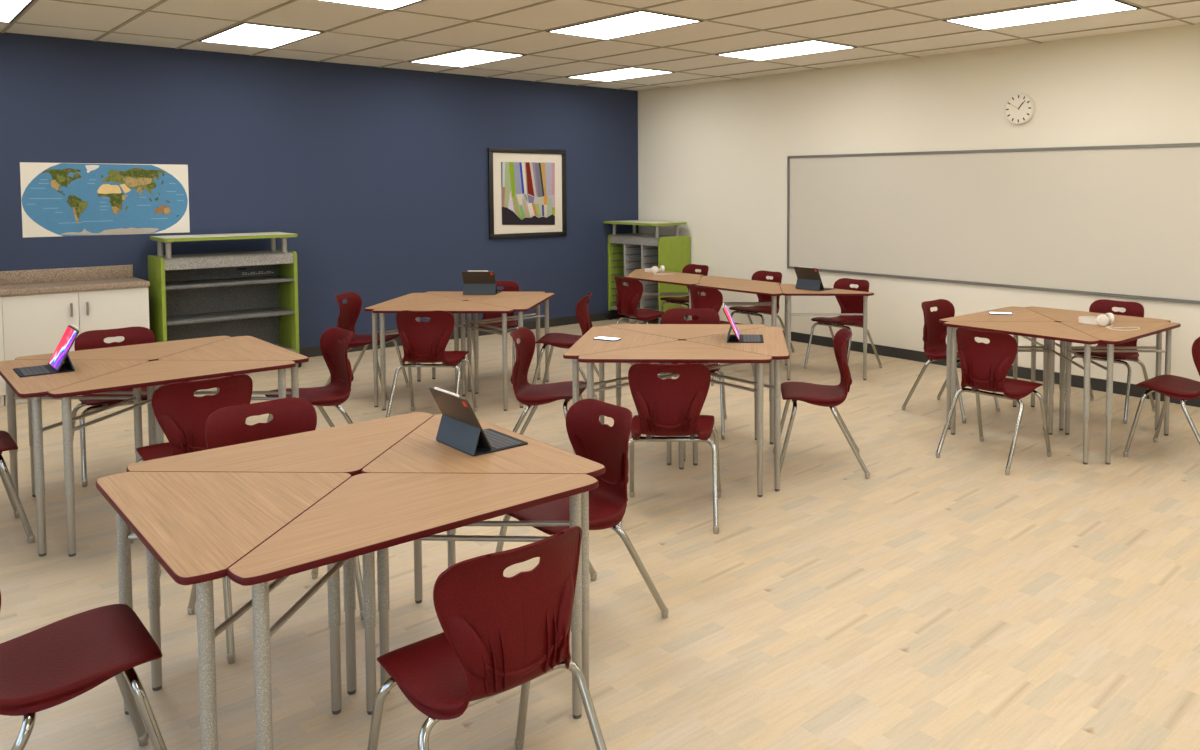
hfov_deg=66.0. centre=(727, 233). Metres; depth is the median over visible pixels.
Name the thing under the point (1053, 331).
desk
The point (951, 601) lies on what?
floor
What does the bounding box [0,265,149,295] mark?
countertop
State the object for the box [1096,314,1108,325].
ear cup
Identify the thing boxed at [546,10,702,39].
recessed light
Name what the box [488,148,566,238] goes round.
framed picture
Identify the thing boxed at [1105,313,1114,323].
ear cup
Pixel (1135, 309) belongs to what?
chair
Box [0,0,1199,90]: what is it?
ceiling
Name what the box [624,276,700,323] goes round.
desk
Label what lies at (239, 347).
desk
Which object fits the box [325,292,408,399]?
chair
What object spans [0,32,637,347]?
wall
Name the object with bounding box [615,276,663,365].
chair
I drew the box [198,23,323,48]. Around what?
recessed light
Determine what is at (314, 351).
baseboard
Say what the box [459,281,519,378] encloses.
chair
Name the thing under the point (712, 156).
wall
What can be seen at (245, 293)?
bookshelf
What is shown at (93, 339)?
chair
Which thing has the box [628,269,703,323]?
desk
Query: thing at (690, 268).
chair
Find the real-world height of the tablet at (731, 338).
0.208 m
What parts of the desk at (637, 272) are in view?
leg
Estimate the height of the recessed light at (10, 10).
0.010 m
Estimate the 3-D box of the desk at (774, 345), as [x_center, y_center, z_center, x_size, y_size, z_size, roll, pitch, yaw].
[0.044,1.022,5.496,0.604,0.763,1.050,0,3,1]
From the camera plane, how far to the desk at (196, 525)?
2.61 m
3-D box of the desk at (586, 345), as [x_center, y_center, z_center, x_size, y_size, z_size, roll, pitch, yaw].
[-0.598,1.021,5.506,0.604,0.763,1.050,0,3,1]
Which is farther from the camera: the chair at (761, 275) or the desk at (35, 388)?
the chair at (761, 275)
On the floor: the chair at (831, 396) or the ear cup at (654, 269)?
the chair at (831, 396)
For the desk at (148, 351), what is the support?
on the floor
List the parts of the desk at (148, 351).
leg, leg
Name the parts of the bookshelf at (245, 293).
panel, riser post, riser post, riser shelf, panel, panel, shelf, shelf, riser post, riser post, panel, panel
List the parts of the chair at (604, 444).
leg, seat, leg, backrest, leg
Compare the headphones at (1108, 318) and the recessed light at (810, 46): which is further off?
the recessed light at (810, 46)
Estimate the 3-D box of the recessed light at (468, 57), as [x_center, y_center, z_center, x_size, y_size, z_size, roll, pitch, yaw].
[-2.506,-1.668,8.700,0.586,0.010,1.196,-3,4,-44]
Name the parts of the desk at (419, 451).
leg, leg, leg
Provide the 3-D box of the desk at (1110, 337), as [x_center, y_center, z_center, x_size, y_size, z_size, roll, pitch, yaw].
[2.473,0.996,6.004,1.050,0.763,0.604,-3,4,-44]
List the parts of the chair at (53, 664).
leg, seat, leg, leg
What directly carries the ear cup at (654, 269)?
on the headphones at (654, 269)
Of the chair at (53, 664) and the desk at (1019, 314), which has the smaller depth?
the chair at (53, 664)
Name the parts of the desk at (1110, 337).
leg, leg, leg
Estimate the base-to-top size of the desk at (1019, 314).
0.763 m
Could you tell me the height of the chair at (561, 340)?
0.818 m
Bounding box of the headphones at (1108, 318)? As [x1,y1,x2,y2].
[1078,313,1139,330]
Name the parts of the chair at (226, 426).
leg, leg, backrest, leg, leg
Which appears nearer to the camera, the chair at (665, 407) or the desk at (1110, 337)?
the chair at (665, 407)
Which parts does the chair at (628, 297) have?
backrest, seat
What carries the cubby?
on the floor
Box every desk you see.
[0,360,148,556]
[15,336,229,496]
[47,360,295,556]
[96,472,351,749]
[127,412,433,694]
[158,336,308,423]
[227,473,598,749]
[361,414,604,693]
[364,293,463,406]
[372,301,513,410]
[425,291,544,391]
[468,293,554,407]
[563,326,677,464]
[578,340,771,496]
[609,324,766,460]
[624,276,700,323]
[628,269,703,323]
[685,327,789,490]
[695,284,782,326]
[698,276,781,303]
[779,284,873,379]
[939,306,1055,429]
[944,321,1100,464]
[1025,306,1170,429]
[1060,322,1180,464]
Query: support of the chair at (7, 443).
on the floor
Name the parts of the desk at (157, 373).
leg, leg, leg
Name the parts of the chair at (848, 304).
leg, leg, seat, leg, backrest, leg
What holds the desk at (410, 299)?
on the floor
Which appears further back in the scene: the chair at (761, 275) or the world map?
the chair at (761, 275)
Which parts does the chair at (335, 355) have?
leg, seat, leg, backrest, leg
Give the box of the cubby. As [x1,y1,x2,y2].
[604,220,689,323]
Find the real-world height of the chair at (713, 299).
0.818 m
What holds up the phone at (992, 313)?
on the desk at (1019, 314)
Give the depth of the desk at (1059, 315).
6.29 m
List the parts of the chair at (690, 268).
leg, seat, backrest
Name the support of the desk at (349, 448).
on the floor
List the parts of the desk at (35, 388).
leg, leg, leg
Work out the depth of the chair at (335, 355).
5.53 m
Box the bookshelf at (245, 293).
[148,232,301,384]
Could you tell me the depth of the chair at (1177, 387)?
5.60 m
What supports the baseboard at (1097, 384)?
attached to the wall at (712, 156)
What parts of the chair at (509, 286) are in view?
leg, leg, seat, backrest, leg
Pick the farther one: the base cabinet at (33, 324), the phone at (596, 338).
the base cabinet at (33, 324)
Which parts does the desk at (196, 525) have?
leg, leg, leg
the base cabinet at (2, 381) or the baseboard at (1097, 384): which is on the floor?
the base cabinet at (2, 381)
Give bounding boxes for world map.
[20,162,189,237]
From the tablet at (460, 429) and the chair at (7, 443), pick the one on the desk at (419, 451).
the tablet at (460, 429)
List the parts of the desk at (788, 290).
leg, leg, leg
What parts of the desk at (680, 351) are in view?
leg, leg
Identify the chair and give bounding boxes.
[0,430,34,543]
[0,592,166,749]
[72,326,154,486]
[130,374,252,576]
[187,397,363,663]
[265,327,353,426]
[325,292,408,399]
[367,526,606,749]
[386,310,476,416]
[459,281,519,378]
[495,399,667,617]
[510,327,586,450]
[532,292,605,399]
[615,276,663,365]
[617,363,720,533]
[651,308,726,438]
[658,264,708,323]
[674,285,753,385]
[729,270,794,352]
[773,328,869,478]
[804,278,881,368]
[902,299,999,422]
[936,327,1051,474]
[1064,299,1154,423]
[1123,337,1199,457]
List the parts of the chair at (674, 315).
backrest, seat, leg, leg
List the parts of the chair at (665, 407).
leg, leg, backrest, seat, leg, leg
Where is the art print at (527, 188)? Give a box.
[501,162,554,224]
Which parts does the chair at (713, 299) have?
backrest, seat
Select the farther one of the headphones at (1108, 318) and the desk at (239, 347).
the headphones at (1108, 318)
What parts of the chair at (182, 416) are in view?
seat, backrest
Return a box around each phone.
[593,337,620,340]
[989,312,1011,314]
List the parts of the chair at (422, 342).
leg, leg, backrest, seat, leg, leg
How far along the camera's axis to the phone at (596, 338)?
5.47 m
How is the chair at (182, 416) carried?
on the floor
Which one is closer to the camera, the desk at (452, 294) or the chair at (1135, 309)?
the chair at (1135, 309)
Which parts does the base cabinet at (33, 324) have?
door, door handle, door handle, door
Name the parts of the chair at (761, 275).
seat, backrest, leg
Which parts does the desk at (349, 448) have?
leg, leg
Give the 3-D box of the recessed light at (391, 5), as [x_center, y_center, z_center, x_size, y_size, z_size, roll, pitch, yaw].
[-2.122,-1.512,5.679,0.586,0.010,1.196,-3,4,-44]
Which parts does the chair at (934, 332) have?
leg, backrest, seat, leg, leg, leg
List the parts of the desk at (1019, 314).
leg, leg, leg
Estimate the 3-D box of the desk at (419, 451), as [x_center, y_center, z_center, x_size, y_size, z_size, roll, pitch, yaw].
[-0.967,1.141,3.182,0.604,0.763,1.050,-3,4,-44]
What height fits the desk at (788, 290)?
0.763 m
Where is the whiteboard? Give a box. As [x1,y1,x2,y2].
[787,143,1199,303]
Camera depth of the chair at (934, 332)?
6.89 m
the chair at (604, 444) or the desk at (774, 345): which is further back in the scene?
the desk at (774, 345)
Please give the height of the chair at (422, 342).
0.818 m
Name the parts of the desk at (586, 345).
leg, leg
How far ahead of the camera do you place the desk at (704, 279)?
8.74 m
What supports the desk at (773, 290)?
on the floor
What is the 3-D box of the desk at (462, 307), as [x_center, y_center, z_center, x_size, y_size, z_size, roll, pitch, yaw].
[-2.128,0.940,7.074,1.050,0.763,0.604,0,3,1]
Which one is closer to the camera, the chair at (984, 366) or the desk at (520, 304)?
the chair at (984, 366)
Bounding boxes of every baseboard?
[299,311,619,356]
[656,318,1199,406]
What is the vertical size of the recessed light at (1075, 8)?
0.010 m
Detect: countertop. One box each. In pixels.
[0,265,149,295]
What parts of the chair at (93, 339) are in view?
leg, leg, seat, backrest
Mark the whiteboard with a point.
(1123, 221)
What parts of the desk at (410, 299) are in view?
leg, leg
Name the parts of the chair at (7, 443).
leg, seat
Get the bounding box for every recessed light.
[0,0,33,22]
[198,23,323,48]
[317,0,423,10]
[409,48,525,67]
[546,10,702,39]
[566,67,674,81]
[716,40,856,60]
[943,0,1140,29]
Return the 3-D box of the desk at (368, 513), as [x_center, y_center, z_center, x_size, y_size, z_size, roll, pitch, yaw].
[-0.974,1.165,2.729,1.050,0.763,0.604,-3,4,-44]
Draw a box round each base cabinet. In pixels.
[0,296,4,405]
[1,287,149,404]
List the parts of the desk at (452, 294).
leg, leg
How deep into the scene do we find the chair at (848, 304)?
8.47 m
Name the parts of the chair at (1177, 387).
leg, leg, seat, leg, backrest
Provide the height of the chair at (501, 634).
0.818 m
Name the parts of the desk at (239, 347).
leg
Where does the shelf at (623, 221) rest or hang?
attached to the cubby
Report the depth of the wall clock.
7.89 m
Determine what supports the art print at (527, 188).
attached to the framed picture at (527, 187)
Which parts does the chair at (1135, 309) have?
leg, leg, seat, backrest, leg, leg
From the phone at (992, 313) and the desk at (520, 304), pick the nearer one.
the phone at (992, 313)
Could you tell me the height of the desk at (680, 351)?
0.763 m
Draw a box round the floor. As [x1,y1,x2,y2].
[0,317,1199,749]
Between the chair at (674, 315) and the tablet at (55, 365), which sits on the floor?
the chair at (674, 315)
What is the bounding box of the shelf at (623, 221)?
[610,220,679,222]
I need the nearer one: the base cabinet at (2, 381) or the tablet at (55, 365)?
the tablet at (55, 365)
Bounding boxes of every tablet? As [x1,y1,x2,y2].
[13,324,78,376]
[429,387,527,455]
[462,271,501,294]
[722,303,763,342]
[794,266,833,290]
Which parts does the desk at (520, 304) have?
leg, leg, leg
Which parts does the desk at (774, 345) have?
leg, leg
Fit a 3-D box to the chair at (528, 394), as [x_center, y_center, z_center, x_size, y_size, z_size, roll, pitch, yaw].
[-1.106,0.993,5.513,0.545,0.818,0.502,0,3,1]
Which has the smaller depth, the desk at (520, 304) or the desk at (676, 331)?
the desk at (676, 331)
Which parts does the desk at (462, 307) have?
leg, leg, leg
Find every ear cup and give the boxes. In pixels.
[651,266,658,272]
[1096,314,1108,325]
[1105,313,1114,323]
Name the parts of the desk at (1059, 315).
leg, leg, leg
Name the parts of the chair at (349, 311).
leg, backrest, leg, seat, leg, leg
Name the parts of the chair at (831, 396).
leg, leg, seat, backrest, leg, leg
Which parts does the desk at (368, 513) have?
leg, leg, leg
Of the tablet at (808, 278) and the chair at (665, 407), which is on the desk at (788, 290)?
the tablet at (808, 278)
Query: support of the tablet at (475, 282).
on the desk at (452, 294)
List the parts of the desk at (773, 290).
leg, leg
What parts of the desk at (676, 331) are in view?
leg, leg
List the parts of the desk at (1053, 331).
leg, leg, leg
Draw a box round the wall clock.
[1005,93,1034,124]
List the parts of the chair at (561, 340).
leg, leg, seat, backrest, leg, leg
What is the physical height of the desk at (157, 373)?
0.763 m
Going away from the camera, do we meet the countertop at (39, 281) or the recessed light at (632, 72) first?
the countertop at (39, 281)
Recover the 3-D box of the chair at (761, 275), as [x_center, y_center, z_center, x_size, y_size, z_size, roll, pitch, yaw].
[0.311,0.802,9.211,0.545,0.818,0.502,-3,4,-44]
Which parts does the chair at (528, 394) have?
leg, backrest, leg, seat, leg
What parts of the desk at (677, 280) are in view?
leg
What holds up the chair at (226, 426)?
on the floor
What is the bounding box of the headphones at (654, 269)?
[645,265,673,274]
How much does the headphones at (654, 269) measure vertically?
0.077 m
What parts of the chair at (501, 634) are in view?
leg, leg, seat, backrest, leg, leg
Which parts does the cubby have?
riser post, panel, panel, panel, riser post, panel, riser post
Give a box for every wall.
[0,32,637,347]
[638,23,1199,383]
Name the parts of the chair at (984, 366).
leg, leg, backrest, seat, leg, leg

